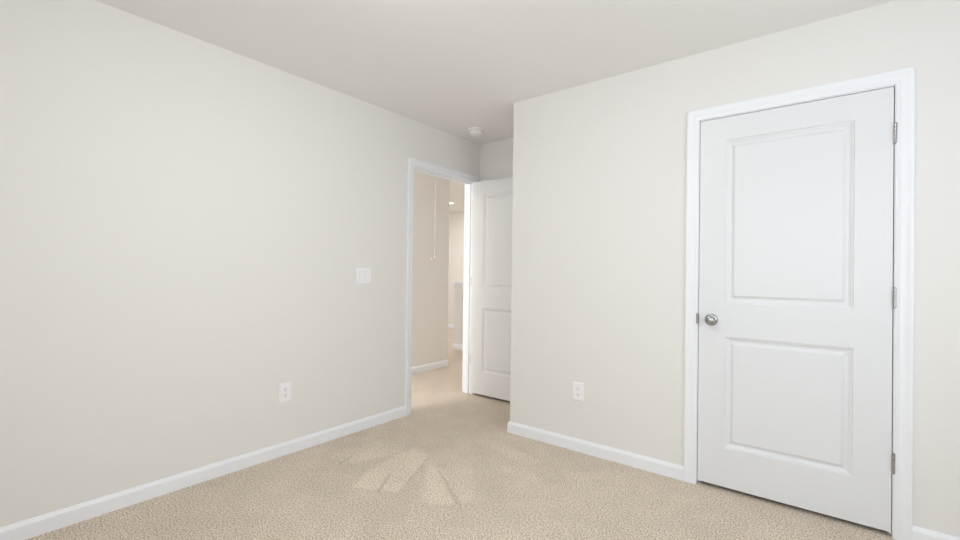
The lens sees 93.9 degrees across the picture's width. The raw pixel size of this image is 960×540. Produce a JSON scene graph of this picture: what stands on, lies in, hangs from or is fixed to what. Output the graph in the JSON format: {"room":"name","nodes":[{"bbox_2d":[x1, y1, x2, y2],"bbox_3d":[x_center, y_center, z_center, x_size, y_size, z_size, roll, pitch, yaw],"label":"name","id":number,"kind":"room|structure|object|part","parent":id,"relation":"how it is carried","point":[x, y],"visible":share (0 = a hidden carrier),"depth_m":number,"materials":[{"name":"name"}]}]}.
{"room":"empty bedroom","nodes":[
{"label":"empty bedroom","id":0,"kind":"room"},
{"bbox_2d":[0,0,479,526],"bbox_3d":[-0.636,-0.029,3.723,0.115,2.440,5.650,0,0,38],"label":"wall","id":1,"kind":"structure","parent":0,"point":[188,223],"depth_m":2.38,"materials":[{"name":"white paint"}]},
{"bbox_2d":[0,406,405,539],"bbox_3d":[-1.478,1.133,2.559,0.014,0.080,2.810,0,0,38],"label":"baseboard","id":2,"kind":"structure","parent":1,"relation":"attached to","point":[45,523],"depth_m":2.37,"materials":[{"name":"white paint"}]},
{"bbox_2d":[279,382,290,402],"bbox_3d":[-1.242,0.781,2.860,0.008,0.122,0.078,0,0,38],"label":"wall outlet","id":3,"kind":"object","parent":1,"relation":"attached to","point":[284,388],"visible":1,"depth_m":2.86,"materials":[{"name":"white plastic"}]},
{"bbox_2d":[357,268,370,283],"bbox_3d":[-0.861,0.044,3.335,0.014,0.120,0.128,0,0,38],"label":"light switch","id":4,"kind":"object","parent":1,"relation":"attached to","point":[363,274],"visible":1,"depth_m":3.33,"materials":[{"name":"white plastic"}]},
{"bbox_2d":[405,157,479,415],"bbox_3d":[-0.361,0.139,4.075,0.150,2.115,0.929,0,0,38],"label":"door frame","id":5,"kind":"structure","parent":1,"relation":"attached to","point":[415,165],"depth_m":4.06,"materials":[{"name":"white paint"}]},
{"bbox_3d":[-0.413,0.139,4.116,0.018,2.115,0.929,0,0,38],"label":"casing","id":6,"kind":"part","parent":5,"relation":"part of","materials":[{"name":"white paint"}]},
{"bbox_2d":[469,177,512,400],"bbox_3d":[0.224,0.168,4.100,0.836,2.021,0.149,0,0,38],"label":"door","id":7,"kind":"structure","parent":5,"relation":"attached to","point":[492,203],"depth_m":4.17,"materials":[{"name":"white paint"}]},
{"bbox_2d":[412,171,449,366],"bbox_3d":[-1.827,-0.043,3.918,0.115,2.440,4.485,0,0,38],"label":"wall","id":8,"kind":"structure","parent":0,"point":[431,217],"depth_m":5.39,"materials":[{"name":"white paint"}]},
{"bbox_2d":[411,360,447,374],"bbox_3d":[-1.791,1.138,3.870,0.014,0.080,4.485,0,0,38],"label":"baseboard","id":9,"kind":"structure","parent":8,"relation":"attached to","point":[426,367],"depth_m":5.37,"materials":[{"name":"white paint"}]},
{"bbox_2d":[448,212,463,323],"bbox_3d":[0.299,0.016,8.869,5.000,2.440,0.100,0,0,38],"label":"wall","id":10,"kind":"structure","parent":0,"point":[456,220],"depth_m":9.46,"materials":[{"name":"white paint"}]},
{"bbox_2d":[452,282,463,344],"bbox_3d":[0.307,0.705,6.445,1.755,1.030,0.165,0,0,38],"label":"wall","id":11,"kind":"structure","parent":0,"point":[458,293],"depth_m":6.87,"materials":[{"name":"white paint"}]},
{"bbox_2d":[452,343,462,349],"bbox_3d":[0.301,1.180,6.433,1.744,0.080,0.129,0,0,38],"label":"baseboard","id":12,"kind":"structure","parent":11,"relation":"attached to","point":[455,346],"depth_m":6.86,"materials":[{"name":"white paint"}]},
{"bbox_2d":[26,328,894,539],"bbox_3d":[-0.486,1.249,4.684,9.150,0.100,7.620,0,0,38],"label":"floor","id":13,"kind":"structure","parent":0,"point":[451,468],"depth_m":2.34,"materials":[{"name":"carpet"}]},
{"bbox_2d":[96,0,894,212],"bbox_3d":[-0.454,-1.291,4.700,9.150,0.100,7.620,0,0,38],"label":"ceiling","id":14,"kind":"structure","parent":0,"point":[453,67],"depth_m":2.42,"materials":[{"name":"white paint"}]},
{"bbox_2d":[431,177,437,259],"bbox_3d":[-0.481,-0.675,4.793,0.018,1.131,0.094,0,0,38],"label":"pull cord","id":15,"kind":"object","parent":14,"relation":"hanging from","point":[434,258],"visible":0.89,"depth_m":4.80,"materials":[{"name":"white fabric"}]},
{"bbox_2d":[468,127,483,135],"bbox_3d":[-0.033,-1.215,3.958,0.144,0.050,0.144,0,0,38],"label":"smoke detector","id":16,"kind":"object","parent":14,"relation":"attached to","point":[474,131],"visible":1,"depth_m":3.92,"materials":[{"name":"white plastic"}]},
{"bbox_2d":[480,138,512,180],"bbox_3d":[1.575,-0.005,3.248,3.950,2.440,0.115,0,0,38],"label":"wall","id":17,"kind":"structure","parent":0,"point":[496,158],"depth_m":4.30,"materials":[{"name":"white paint"}]},
{"bbox_2d":[510,0,959,537],"bbox_3d":[1.664,-0.007,2.654,3.075,2.440,0.710,0,0,38],"label":"wall","id":18,"kind":"structure","parent":0,"point":[598,293],"depth_m":2.69,"materials":[{"name":"white paint"}]},
{"bbox_2d":[573,381,583,401],"bbox_3d":[0.652,0.808,2.979,0.078,0.122,0.008,0,0,38],"label":"wall outlet","id":19,"kind":"object","parent":18,"relation":"attached to","point":[578,388],"visible":1,"depth_m":2.97,"materials":[{"name":"white plastic"}]},
{"bbox_2d":[507,421,683,480],"bbox_3d":[0.906,1.167,3.221,1.224,0.080,0.724,0,0,38],"label":"baseboard","id":20,"kind":"structure","parent":18,"relation":"attached to","point":[660,467],"depth_m":2.87,"materials":[{"name":"white paint"}]},
{"bbox_2d":[697,87,897,531],"bbox_3d":[1.554,0.174,2.273,0.824,2.024,0.092,0,0,38],"label":"door","id":21,"kind":"structure","parent":18,"relation":"in","point":[797,293],"depth_m":2.25,"materials":[{"name":"white paint"}]},
{"bbox_3d":[1.285,0.276,2.491,0.066,0.066,0.010,0,0,38],"label":"knob","id":22,"kind":"part","parent":21,"relation":"part of","materials":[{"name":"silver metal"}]},
{"bbox_2d":[684,67,914,539],"bbox_3d":[1.586,0.152,2.323,0.943,2.115,0.132,0,0,38],"label":"door frame","id":23,"kind":"structure","parent":18,"relation":"attached to","point":[902,80],"depth_m":2.03,"materials":[{"name":"white paint"}]},
{"bbox_3d":[1.237,0.273,2.545,0.009,0.057,0.042,0,0,38],"label":"strike plate","id":24,"kind":"part","parent":23,"relation":"part of","materials":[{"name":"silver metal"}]},
{"bbox_2d":[912,525,959,539],"bbox_3d":[2.272,1.174,1.697,0.922,0.080,0.014,0,0,38],"label":"baseboard","id":25,"kind":"structure","parent":18,"relation":"attached to","point":[918,533],"depth_m":1.95,"materials":[{"name":"white paint"}]}
]}

